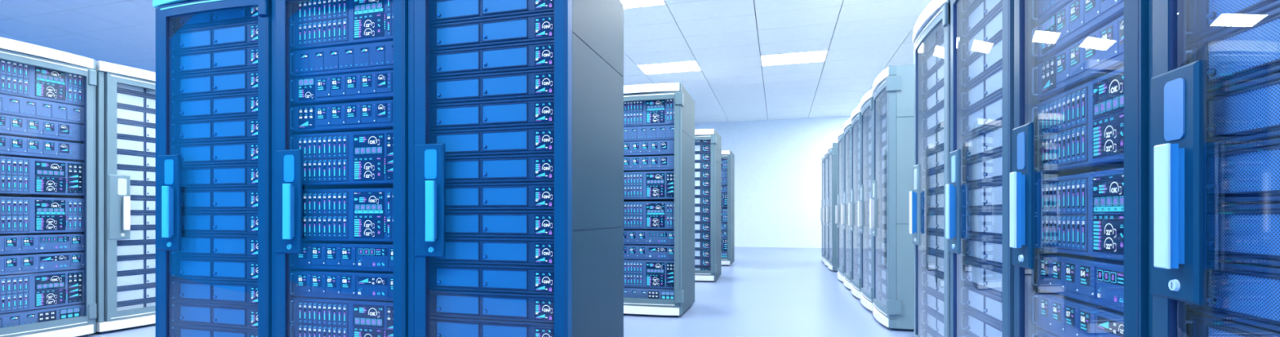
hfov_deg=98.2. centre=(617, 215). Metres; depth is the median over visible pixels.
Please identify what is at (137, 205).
storage unit
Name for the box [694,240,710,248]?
storage unit
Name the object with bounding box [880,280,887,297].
storage unit
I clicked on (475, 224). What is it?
storage unit
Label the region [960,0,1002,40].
storage unit
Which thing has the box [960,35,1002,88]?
storage unit
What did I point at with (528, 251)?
storage unit
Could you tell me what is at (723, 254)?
switch
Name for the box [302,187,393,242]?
server
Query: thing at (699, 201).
storage unit
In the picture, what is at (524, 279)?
storage unit
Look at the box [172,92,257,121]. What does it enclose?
storage unit
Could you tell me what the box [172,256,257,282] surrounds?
storage unit
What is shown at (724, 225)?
server
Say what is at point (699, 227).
storage unit
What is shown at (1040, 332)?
server
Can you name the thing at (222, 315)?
storage unit
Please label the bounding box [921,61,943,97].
storage unit
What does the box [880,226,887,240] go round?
storage unit
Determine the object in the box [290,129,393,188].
server
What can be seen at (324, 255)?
server
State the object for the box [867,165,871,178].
storage unit
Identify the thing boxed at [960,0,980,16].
storage unit
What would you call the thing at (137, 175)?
storage unit
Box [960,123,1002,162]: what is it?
storage unit
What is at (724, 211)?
server
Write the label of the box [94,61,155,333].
tall cabinet
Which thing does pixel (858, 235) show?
storage unit
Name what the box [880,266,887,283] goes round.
storage unit
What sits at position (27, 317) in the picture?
switch
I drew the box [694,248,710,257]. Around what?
storage unit
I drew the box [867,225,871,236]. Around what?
storage unit
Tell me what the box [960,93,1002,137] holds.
storage unit
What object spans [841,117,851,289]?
tall cabinet
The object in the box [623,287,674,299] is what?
switch
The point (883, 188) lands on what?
storage unit
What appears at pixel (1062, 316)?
server
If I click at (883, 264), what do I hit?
storage unit
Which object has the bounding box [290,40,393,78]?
unit
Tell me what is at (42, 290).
server
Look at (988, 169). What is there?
storage unit
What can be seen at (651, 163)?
server
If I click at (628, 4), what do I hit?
recessed light
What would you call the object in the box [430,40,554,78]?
storage unit
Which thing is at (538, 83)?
storage unit
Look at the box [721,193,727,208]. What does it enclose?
server
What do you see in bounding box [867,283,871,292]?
storage unit
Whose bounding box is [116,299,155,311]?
storage unit
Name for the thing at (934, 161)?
storage unit
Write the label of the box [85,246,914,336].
floor
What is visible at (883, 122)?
storage unit
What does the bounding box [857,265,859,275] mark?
storage unit
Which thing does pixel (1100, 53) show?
server
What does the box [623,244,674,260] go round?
server
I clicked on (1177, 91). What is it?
tall cabinet
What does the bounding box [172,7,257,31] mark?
storage unit
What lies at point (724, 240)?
server
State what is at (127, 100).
storage unit
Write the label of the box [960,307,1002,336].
storage unit
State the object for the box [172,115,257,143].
storage unit
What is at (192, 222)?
storage unit
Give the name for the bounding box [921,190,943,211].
storage unit
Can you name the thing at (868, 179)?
storage unit
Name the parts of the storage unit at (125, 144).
perforated panel, perforated panel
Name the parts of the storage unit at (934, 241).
rack handle, perforated panel, perforated panel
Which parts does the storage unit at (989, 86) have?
rack handle, perforated panel, perforated panel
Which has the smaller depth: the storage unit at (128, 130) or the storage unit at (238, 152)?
the storage unit at (238, 152)
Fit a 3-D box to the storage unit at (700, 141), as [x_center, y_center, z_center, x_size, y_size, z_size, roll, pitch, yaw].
[0.998,-1.009,7.615,0.646,0.114,0.532,0,0,16]
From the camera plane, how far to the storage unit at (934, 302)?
3.17 m
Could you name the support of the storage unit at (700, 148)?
in the tall cabinet at (709, 276)
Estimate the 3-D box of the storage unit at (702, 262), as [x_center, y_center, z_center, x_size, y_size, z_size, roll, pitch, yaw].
[0.998,0.614,7.615,0.646,0.114,0.532,0,0,16]
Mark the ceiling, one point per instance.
(727, 39)
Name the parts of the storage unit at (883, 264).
perforated panel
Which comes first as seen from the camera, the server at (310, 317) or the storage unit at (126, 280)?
the server at (310, 317)
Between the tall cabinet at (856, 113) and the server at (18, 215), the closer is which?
the server at (18, 215)
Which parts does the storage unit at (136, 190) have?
perforated panel, perforated panel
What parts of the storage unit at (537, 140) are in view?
perforated panel, perforated panel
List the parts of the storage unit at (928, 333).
perforated panel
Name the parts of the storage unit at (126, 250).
perforated panel, perforated panel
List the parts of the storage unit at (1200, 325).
rack handle, perforated panel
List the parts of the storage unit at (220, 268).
rack handle, perforated panel, perforated panel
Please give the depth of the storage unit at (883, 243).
4.69 m
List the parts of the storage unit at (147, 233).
perforated panel, perforated panel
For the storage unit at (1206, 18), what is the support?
in the tall cabinet at (1177, 91)
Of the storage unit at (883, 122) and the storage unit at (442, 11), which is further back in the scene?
the storage unit at (883, 122)
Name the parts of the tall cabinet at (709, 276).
crown, door, panel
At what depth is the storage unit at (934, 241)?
3.17 m
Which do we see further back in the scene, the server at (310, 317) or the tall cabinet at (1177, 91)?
the server at (310, 317)
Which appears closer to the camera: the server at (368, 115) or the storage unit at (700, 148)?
the server at (368, 115)
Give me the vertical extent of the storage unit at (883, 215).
0.114 m
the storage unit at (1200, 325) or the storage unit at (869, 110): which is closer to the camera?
the storage unit at (1200, 325)
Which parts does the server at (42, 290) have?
slot frame, rack handle, rack handle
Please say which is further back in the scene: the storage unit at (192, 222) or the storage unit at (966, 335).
the storage unit at (192, 222)
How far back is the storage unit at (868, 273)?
5.44 m
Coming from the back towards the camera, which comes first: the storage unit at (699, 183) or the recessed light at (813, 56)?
the recessed light at (813, 56)
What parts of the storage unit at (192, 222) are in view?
perforated panel, perforated panel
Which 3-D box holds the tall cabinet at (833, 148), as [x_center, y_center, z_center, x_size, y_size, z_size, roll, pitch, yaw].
[3.810,-0.132,8.844,0.866,2.002,0.766,0,0,16]
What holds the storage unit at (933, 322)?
in the tall cabinet at (936, 14)
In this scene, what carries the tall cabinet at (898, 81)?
on the floor
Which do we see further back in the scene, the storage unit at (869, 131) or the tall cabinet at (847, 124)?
the tall cabinet at (847, 124)
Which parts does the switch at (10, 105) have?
rack handle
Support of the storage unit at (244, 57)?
in the tall cabinet at (167, 166)
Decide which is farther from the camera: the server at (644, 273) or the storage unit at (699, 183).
the storage unit at (699, 183)
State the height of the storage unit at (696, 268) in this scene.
0.114 m
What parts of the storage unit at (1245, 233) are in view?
knob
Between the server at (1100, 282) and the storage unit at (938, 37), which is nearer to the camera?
the server at (1100, 282)
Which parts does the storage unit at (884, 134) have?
perforated panel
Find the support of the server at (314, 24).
in the tall cabinet at (287, 187)
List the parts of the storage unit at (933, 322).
rack handle, perforated panel, perforated panel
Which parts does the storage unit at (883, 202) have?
perforated panel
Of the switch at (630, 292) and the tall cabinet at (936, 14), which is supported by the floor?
the tall cabinet at (936, 14)
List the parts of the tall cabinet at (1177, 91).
handle, door, handle plate, mounting rail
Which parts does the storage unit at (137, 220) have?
perforated panel, perforated panel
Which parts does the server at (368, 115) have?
rack handle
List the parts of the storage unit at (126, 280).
perforated panel, perforated panel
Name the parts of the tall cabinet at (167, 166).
handle, handle plate, crown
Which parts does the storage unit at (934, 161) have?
rack handle, perforated panel, perforated panel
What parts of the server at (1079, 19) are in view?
rack handle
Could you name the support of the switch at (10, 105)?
in the tall cabinet at (12, 51)
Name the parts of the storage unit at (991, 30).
rack handle, perforated panel, perforated panel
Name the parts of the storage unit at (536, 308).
perforated panel, perforated panel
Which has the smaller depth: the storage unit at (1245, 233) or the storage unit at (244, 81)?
the storage unit at (1245, 233)
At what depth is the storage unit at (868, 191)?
5.46 m
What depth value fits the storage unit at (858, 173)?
6.18 m
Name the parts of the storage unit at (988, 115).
rack handle, perforated panel, perforated panel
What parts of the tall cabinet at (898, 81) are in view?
handle, handle plate, glass pane, panel, crown, door, crown, panel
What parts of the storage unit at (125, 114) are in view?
perforated panel, perforated panel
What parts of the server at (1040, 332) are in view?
rack handle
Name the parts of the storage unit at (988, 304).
rack handle, perforated panel, perforated panel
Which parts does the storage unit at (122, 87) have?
perforated panel, perforated panel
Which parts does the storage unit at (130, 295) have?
perforated panel, perforated panel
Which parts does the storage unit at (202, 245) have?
perforated panel, perforated panel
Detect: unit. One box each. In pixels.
[116,83,155,97]
[116,90,155,111]
[116,106,155,126]
[116,120,155,141]
[116,136,155,155]
[116,151,155,169]
[116,167,155,184]
[116,226,155,243]
[116,241,155,258]
[116,256,155,273]
[116,270,155,288]
[116,284,155,304]
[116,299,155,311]
[129,182,155,198]
[130,197,155,213]
[130,213,155,227]
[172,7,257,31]
[172,20,257,53]
[172,44,257,76]
[172,68,257,98]
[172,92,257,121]
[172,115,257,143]
[172,139,257,166]
[172,233,257,257]
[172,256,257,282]
[172,278,257,306]
[172,301,257,329]
[172,323,257,336]
[181,163,257,188]
[181,187,257,211]
[181,211,257,234]
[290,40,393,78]
[430,0,554,25]
[430,11,554,51]
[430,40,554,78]
[430,68,554,104]
[430,97,554,131]
[430,124,554,157]
[430,236,554,266]
[430,262,554,294]
[430,289,554,323]
[430,315,554,336]
[444,153,554,183]
[444,182,554,210]
[444,210,554,238]
[694,139,710,144]
[694,143,710,152]
[694,152,710,161]
[694,161,710,170]
[694,169,710,178]
[694,178,710,187]
[694,187,710,196]
[694,196,710,205]
[694,204,710,213]
[694,213,710,222]
[694,222,710,231]
[694,231,710,239]
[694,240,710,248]
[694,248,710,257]
[694,257,710,266]
[694,266,710,270]
[857,129,859,142]
[857,140,859,151]
[857,151,859,162]
[857,161,859,172]
[857,172,859,182]
[857,182,859,193]
[857,192,859,203]
[857,224,859,234]
[857,234,859,244]
[857,244,859,255]
[857,254,859,266]
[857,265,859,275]
[867,109,871,119]
[867,117,871,132]
[867,129,871,143]
[867,142,871,155]
[867,153,871,167]
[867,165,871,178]
[867,177,871,190]
[867,189,871,201]
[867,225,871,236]
[867,236,871,248]
[867,248,871,261]
[867,259,871,272]
[867,271,871,284]
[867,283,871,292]
[880,91,887,106]
[880,100,887,119]
[880,114,887,133]
[880,128,887,146]
[880,142,887,159]
[880,156,887,173]
[880,170,887,186]
[880,185,887,199]
[880,199,887,213]
[880,213,887,226]
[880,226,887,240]
[880,240,887,254]
[880,253,887,269]
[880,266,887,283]
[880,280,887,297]
[880,293,887,305]
[921,25,943,58]
[921,40,943,78]
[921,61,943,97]
[921,83,943,115]
[921,104,943,135]
[921,125,943,154]
[921,147,943,173]
[921,168,943,192]
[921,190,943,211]
[921,211,943,232]
[921,231,943,253]
[921,249,943,275]
[921,269,943,297]
[921,288,943,318]
[921,307,943,336]
[921,326,939,336]
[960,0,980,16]
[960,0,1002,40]
[960,6,1002,64]
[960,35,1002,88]
[960,64,1002,113]
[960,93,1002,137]
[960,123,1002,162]
[960,235,1002,267]
[960,259,1002,296]
[960,284,1002,325]
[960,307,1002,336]
[961,151,1002,186]
[961,181,1002,210]
[961,209,1002,238]
[961,332,973,336]
[1185,0,1279,44]
[1185,7,1279,93]
[1185,259,1279,332]
[1185,311,1279,336]
[1206,72,1279,149]
[1206,137,1279,204]
[1206,203,1279,266]
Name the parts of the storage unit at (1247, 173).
knob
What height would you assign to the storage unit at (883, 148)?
0.114 m
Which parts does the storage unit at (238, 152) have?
rack handle, perforated panel, perforated panel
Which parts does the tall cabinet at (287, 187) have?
handle, handle plate, mounting rail, panel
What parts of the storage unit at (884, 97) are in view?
perforated panel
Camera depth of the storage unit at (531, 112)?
2.34 m
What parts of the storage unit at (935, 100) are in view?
rack handle, perforated panel, perforated panel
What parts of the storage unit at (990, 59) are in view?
rack handle, perforated panel, perforated panel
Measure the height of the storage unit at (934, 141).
0.114 m
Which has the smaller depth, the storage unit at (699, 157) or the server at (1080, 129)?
the server at (1080, 129)
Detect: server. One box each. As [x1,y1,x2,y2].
[0,59,84,106]
[0,114,84,142]
[0,135,84,161]
[0,155,84,196]
[0,196,84,234]
[0,233,84,254]
[0,251,84,275]
[0,269,84,313]
[290,0,393,51]
[290,70,393,106]
[290,99,393,133]
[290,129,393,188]
[290,240,393,271]
[290,269,393,301]
[290,296,393,336]
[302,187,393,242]
[622,201,674,229]
[623,99,674,127]
[623,140,674,156]
[623,155,674,172]
[623,171,674,200]
[623,229,674,244]
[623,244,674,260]
[623,258,674,288]
[720,158,727,170]
[720,208,727,222]
[721,177,727,186]
[721,186,727,193]
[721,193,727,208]
[721,222,727,230]
[721,230,727,237]
[721,237,727,252]
[1031,0,1124,61]
[1031,15,1124,100]
[1031,66,1124,173]
[1031,253,1124,312]
[1031,291,1124,336]
[1031,328,1061,336]
[1035,168,1124,261]
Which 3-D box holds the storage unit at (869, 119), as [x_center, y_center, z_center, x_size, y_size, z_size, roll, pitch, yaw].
[2.655,-0.893,5.184,0.532,0.114,0.646,0,0,16]
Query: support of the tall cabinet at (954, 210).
on the floor
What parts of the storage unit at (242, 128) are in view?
rack handle, perforated panel, perforated panel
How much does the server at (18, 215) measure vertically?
0.242 m
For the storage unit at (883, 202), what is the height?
0.114 m
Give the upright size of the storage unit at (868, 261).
0.114 m
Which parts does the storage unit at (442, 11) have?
perforated panel, perforated panel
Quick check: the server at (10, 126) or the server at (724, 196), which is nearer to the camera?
the server at (10, 126)
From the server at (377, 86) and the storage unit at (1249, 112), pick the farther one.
the server at (377, 86)
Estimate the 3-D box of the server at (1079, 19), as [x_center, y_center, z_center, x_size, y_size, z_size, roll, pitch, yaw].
[1.591,-0.593,1.533,0.532,0.122,0.646,0,0,16]
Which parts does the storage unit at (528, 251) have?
perforated panel, perforated panel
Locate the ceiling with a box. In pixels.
[0,0,932,123]
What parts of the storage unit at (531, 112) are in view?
perforated panel, perforated panel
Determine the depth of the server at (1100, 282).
1.62 m
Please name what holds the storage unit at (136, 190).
in the tall cabinet at (113, 198)
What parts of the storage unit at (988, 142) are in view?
rack handle, perforated panel, perforated panel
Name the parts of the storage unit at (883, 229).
perforated panel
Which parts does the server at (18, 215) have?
slot frame, rack handle, rack handle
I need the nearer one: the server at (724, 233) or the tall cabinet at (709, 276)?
the tall cabinet at (709, 276)
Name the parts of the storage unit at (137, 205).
perforated panel, perforated panel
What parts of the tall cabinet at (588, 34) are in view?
handle plate, handle, panel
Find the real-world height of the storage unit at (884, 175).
0.114 m
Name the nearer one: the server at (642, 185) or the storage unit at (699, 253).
the server at (642, 185)
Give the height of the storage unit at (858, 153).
0.114 m
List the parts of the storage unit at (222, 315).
rack handle, perforated panel, perforated panel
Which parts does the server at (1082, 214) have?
rack handle, rack handle, slot frame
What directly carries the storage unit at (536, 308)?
in the tall cabinet at (588, 34)
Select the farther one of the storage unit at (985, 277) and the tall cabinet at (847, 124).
the tall cabinet at (847, 124)
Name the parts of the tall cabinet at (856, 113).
handle, handle plate, glass pane, crown, door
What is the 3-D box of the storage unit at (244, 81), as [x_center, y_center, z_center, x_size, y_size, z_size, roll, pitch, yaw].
[-1.917,-0.661,3.002,0.646,0.114,0.532,0,0,16]
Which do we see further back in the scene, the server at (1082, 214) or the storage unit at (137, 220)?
the storage unit at (137, 220)
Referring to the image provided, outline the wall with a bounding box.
[694,115,851,248]
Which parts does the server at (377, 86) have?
rack handle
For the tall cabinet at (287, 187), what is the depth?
2.55 m
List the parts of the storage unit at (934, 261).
rack handle, perforated panel, perforated panel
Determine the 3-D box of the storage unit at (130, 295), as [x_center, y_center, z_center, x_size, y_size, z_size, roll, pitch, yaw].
[-3.960,0.614,4.492,0.532,0.114,0.646,0,0,16]
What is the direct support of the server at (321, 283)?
in the tall cabinet at (287, 187)
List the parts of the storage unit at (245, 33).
rack handle, perforated panel, perforated panel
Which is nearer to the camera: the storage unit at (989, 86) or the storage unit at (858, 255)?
the storage unit at (989, 86)
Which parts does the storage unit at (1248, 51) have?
rack handle, knob, perforated panel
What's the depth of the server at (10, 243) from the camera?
3.77 m
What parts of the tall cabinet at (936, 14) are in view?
handle, handle plate, glass pane, panel, crown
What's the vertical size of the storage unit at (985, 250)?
0.114 m
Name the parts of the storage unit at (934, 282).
rack handle, perforated panel, perforated panel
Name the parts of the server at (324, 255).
rack handle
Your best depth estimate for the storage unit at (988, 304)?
2.39 m
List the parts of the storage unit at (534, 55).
perforated panel, perforated panel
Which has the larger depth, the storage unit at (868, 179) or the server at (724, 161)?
the server at (724, 161)
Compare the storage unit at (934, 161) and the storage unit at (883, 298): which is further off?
the storage unit at (883, 298)
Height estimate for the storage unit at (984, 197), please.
0.114 m
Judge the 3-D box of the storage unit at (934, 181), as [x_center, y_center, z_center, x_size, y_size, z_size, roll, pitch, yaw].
[2.018,-0.198,2.997,0.532,0.114,0.646,0,0,16]
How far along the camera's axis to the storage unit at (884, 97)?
4.69 m
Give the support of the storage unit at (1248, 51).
in the tall cabinet at (1177, 91)
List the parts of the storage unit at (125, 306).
perforated panel, perforated panel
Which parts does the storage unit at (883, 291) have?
perforated panel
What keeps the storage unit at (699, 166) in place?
in the tall cabinet at (709, 276)
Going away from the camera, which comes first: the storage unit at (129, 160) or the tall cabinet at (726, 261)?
the storage unit at (129, 160)
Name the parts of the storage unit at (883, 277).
perforated panel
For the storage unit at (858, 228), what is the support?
in the tall cabinet at (856, 113)
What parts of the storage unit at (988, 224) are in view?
rack handle, perforated panel, perforated panel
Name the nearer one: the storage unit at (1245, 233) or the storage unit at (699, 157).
the storage unit at (1245, 233)
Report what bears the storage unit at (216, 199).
in the tall cabinet at (167, 166)
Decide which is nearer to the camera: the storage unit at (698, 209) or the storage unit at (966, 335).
the storage unit at (966, 335)
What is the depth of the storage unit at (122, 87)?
4.32 m
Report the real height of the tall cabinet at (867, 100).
2.002 m
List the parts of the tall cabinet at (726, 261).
crown, door, panel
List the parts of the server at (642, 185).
slot frame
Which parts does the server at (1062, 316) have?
rack handle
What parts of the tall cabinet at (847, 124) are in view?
handle, handle plate, glass pane, crown, door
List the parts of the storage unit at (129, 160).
perforated panel, perforated panel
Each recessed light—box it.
[620,0,666,8]
[636,60,701,74]
[760,50,827,66]
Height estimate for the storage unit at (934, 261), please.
0.114 m
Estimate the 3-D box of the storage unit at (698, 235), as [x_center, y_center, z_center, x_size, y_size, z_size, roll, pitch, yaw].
[0.998,0.266,7.615,0.646,0.114,0.532,0,0,16]
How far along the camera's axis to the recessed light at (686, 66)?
9.95 m
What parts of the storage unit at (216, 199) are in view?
perforated panel, perforated panel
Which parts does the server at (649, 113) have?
slot frame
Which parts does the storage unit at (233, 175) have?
perforated panel, perforated panel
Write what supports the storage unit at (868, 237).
in the tall cabinet at (867, 100)
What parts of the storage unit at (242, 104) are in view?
rack handle, perforated panel, perforated panel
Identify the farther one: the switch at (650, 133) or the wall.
the wall
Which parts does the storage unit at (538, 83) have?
perforated panel, perforated panel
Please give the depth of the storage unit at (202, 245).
2.76 m
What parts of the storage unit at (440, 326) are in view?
perforated panel, perforated panel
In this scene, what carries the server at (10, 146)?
in the tall cabinet at (12, 51)
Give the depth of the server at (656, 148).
4.84 m
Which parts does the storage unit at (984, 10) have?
rack handle, perforated panel, perforated panel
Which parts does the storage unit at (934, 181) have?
rack handle, perforated panel, perforated panel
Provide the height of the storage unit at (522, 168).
0.114 m
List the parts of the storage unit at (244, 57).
rack handle, perforated panel, perforated panel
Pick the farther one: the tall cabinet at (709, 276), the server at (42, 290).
the tall cabinet at (709, 276)
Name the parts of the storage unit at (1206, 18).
rack handle, knob, perforated panel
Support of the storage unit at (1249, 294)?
in the tall cabinet at (1177, 91)
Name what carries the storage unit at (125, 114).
in the tall cabinet at (113, 198)
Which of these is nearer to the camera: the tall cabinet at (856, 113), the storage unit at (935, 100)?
the storage unit at (935, 100)
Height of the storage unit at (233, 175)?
0.114 m
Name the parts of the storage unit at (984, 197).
rack handle, perforated panel, perforated panel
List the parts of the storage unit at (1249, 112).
knob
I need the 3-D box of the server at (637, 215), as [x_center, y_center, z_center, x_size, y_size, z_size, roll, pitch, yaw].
[0.281,-0.004,5.097,0.646,0.242,0.532,0,0,16]
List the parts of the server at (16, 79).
slot frame, rack handle, rack handle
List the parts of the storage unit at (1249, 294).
rack handle, knob, perforated panel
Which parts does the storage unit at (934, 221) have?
rack handle, perforated panel, perforated panel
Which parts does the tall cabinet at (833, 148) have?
handle, handle plate, glass pane, crown, door, panel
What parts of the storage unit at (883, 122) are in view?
perforated panel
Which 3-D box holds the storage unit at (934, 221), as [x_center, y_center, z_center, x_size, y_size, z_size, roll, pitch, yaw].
[2.018,0.034,2.997,0.532,0.114,0.646,0,0,16]
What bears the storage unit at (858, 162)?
in the tall cabinet at (856, 113)
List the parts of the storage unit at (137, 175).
perforated panel, perforated panel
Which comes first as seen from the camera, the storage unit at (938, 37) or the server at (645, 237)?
the storage unit at (938, 37)
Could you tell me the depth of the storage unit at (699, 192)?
7.32 m
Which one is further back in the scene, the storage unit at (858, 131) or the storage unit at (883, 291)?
the storage unit at (858, 131)
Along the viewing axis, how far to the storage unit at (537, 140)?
2.33 m
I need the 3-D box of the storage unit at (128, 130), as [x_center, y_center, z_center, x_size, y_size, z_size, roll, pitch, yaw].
[-3.960,-0.661,4.492,0.532,0.114,0.646,0,0,16]
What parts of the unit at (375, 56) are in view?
rack handle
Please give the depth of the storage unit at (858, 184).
6.18 m
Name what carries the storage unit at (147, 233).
in the tall cabinet at (113, 198)
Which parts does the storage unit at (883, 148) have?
perforated panel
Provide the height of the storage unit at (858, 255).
0.114 m
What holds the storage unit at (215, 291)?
in the tall cabinet at (167, 166)
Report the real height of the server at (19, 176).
0.242 m
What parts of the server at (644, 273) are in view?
slot frame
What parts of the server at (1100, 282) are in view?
rack handle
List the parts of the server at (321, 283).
rack handle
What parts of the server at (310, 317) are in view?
rack handle, rack handle, slot frame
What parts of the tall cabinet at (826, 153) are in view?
handle, handle plate, door, glass pane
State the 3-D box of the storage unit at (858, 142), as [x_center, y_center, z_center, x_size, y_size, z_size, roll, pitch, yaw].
[2.866,-0.777,5.909,0.532,0.114,0.646,0,0,16]
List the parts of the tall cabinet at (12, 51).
crown, panel, mounting rail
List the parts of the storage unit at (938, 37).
rack handle, perforated panel, perforated panel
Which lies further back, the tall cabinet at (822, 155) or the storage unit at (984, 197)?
the tall cabinet at (822, 155)
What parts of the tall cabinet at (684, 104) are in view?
panel, crown, crown, panel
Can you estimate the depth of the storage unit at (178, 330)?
2.78 m
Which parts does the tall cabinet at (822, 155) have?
handle, glass pane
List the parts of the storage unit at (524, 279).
perforated panel, perforated panel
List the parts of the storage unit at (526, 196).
perforated panel, perforated panel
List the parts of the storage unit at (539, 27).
perforated panel, perforated panel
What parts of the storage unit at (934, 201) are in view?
rack handle, perforated panel, perforated panel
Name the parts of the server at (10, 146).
rack handle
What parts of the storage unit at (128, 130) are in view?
perforated panel, perforated panel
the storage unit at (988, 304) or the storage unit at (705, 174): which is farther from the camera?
the storage unit at (705, 174)
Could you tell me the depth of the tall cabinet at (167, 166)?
2.75 m
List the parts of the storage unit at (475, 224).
perforated panel, perforated panel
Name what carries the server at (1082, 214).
in the tall cabinet at (1024, 176)
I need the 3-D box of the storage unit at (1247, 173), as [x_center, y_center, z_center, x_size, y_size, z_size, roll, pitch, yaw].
[1.385,-0.082,0.824,0.532,0.114,0.646,0,0,16]
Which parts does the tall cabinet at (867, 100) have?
handle, handle plate, glass pane, crown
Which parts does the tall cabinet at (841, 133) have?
handle, handle plate, crown, door, glass pane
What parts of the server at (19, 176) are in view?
slot frame, rack handle, rack handle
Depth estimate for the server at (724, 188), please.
9.65 m
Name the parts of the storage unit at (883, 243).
perforated panel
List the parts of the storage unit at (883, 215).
perforated panel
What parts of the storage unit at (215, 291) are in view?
rack handle, perforated panel, perforated panel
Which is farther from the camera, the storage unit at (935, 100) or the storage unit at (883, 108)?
the storage unit at (883, 108)
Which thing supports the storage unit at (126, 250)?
in the tall cabinet at (113, 198)
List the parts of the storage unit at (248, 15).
rack handle, perforated panel, perforated panel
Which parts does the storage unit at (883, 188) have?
perforated panel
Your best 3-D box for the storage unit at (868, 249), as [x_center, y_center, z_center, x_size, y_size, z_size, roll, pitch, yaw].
[2.655,0.382,5.184,0.532,0.114,0.646,0,0,16]
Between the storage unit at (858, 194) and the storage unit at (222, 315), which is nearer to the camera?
the storage unit at (222, 315)
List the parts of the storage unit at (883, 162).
perforated panel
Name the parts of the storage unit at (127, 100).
perforated panel, perforated panel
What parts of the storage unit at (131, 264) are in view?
perforated panel, perforated panel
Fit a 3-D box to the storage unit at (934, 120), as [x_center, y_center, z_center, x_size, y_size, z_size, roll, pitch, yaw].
[2.018,-0.545,2.997,0.532,0.114,0.646,0,0,16]
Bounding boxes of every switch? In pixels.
[0,93,84,124]
[0,303,84,328]
[623,124,674,142]
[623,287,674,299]
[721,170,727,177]
[721,252,727,257]
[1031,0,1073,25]
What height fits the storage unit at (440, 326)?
0.114 m
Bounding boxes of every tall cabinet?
[0,36,96,336]
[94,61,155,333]
[152,0,271,336]
[271,0,408,336]
[408,0,623,336]
[623,82,694,317]
[694,128,721,282]
[721,150,734,266]
[819,153,824,262]
[822,149,828,266]
[826,142,838,271]
[835,128,844,281]
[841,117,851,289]
[848,105,861,298]
[857,88,873,311]
[869,64,914,331]
[909,0,950,336]
[945,0,1013,336]
[1009,0,1148,336]
[1148,0,1222,336]
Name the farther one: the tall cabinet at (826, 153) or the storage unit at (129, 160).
the tall cabinet at (826, 153)
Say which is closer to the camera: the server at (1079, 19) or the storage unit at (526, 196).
the server at (1079, 19)
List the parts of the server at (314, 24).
rack handle, rack handle, slot frame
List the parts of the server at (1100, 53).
rack handle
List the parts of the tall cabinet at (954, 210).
handle, handle plate, panel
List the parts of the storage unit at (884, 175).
perforated panel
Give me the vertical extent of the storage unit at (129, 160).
0.114 m
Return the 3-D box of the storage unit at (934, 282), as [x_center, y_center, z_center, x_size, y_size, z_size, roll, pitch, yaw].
[2.018,0.382,2.997,0.532,0.114,0.646,0,0,16]
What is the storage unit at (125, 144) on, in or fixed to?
in the tall cabinet at (113, 198)
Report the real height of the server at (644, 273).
0.242 m
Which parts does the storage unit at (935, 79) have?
rack handle, perforated panel, perforated panel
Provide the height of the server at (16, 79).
0.242 m
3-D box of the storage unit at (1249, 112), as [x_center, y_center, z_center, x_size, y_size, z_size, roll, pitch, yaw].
[1.385,-0.198,0.824,0.532,0.114,0.646,0,0,16]
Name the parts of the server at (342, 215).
slot frame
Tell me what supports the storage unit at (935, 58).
in the tall cabinet at (936, 14)
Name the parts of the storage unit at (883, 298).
perforated panel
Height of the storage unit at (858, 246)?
0.114 m
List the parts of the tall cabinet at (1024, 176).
handle, handle plate, mounting rail, panel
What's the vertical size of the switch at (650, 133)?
0.127 m
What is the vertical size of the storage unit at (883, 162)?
0.114 m
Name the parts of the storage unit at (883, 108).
perforated panel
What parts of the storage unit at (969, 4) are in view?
rack handle, perforated panel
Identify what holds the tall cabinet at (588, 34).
on the floor
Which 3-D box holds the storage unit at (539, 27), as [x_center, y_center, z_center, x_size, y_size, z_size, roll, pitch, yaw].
[-0.469,-0.777,2.580,0.646,0.114,0.532,0,0,16]
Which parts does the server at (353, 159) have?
rack handle, slot frame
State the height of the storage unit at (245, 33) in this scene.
0.114 m
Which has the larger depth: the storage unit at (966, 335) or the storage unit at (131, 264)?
the storage unit at (131, 264)
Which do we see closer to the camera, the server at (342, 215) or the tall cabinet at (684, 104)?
the server at (342, 215)
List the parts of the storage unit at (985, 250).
rack handle, perforated panel, perforated panel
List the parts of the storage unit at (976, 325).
rack handle, perforated panel, perforated panel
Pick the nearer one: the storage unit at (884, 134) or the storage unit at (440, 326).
the storage unit at (440, 326)
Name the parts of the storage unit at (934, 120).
rack handle, perforated panel, perforated panel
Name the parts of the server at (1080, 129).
rack handle, rack handle, slot frame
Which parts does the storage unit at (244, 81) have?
rack handle, perforated panel, perforated panel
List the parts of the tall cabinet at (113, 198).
handle plate, crown, handle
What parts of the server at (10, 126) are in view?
rack handle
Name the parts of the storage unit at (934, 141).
rack handle, perforated panel, perforated panel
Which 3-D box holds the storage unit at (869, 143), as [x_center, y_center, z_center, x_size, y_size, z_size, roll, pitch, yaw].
[2.655,-0.661,5.184,0.532,0.114,0.646,0,0,16]
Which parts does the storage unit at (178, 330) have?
rack handle, perforated panel, perforated panel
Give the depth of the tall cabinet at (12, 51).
3.97 m
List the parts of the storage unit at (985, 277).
rack handle, perforated panel, perforated panel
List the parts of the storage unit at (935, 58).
rack handle, perforated panel, perforated panel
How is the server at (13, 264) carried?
in the tall cabinet at (12, 51)
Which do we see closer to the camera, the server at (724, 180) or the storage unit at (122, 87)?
the storage unit at (122, 87)
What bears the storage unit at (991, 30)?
in the tall cabinet at (954, 210)
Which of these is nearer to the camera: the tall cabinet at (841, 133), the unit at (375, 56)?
the unit at (375, 56)
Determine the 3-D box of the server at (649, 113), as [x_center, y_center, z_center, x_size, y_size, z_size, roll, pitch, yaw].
[0.281,-0.911,5.097,0.646,0.242,0.532,0,0,16]
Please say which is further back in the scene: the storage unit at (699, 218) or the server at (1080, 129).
the storage unit at (699, 218)
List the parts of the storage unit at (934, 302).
rack handle, perforated panel, perforated panel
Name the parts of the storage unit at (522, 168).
perforated panel, perforated panel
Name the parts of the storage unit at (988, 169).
rack handle, perforated panel, perforated panel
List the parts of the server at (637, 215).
slot frame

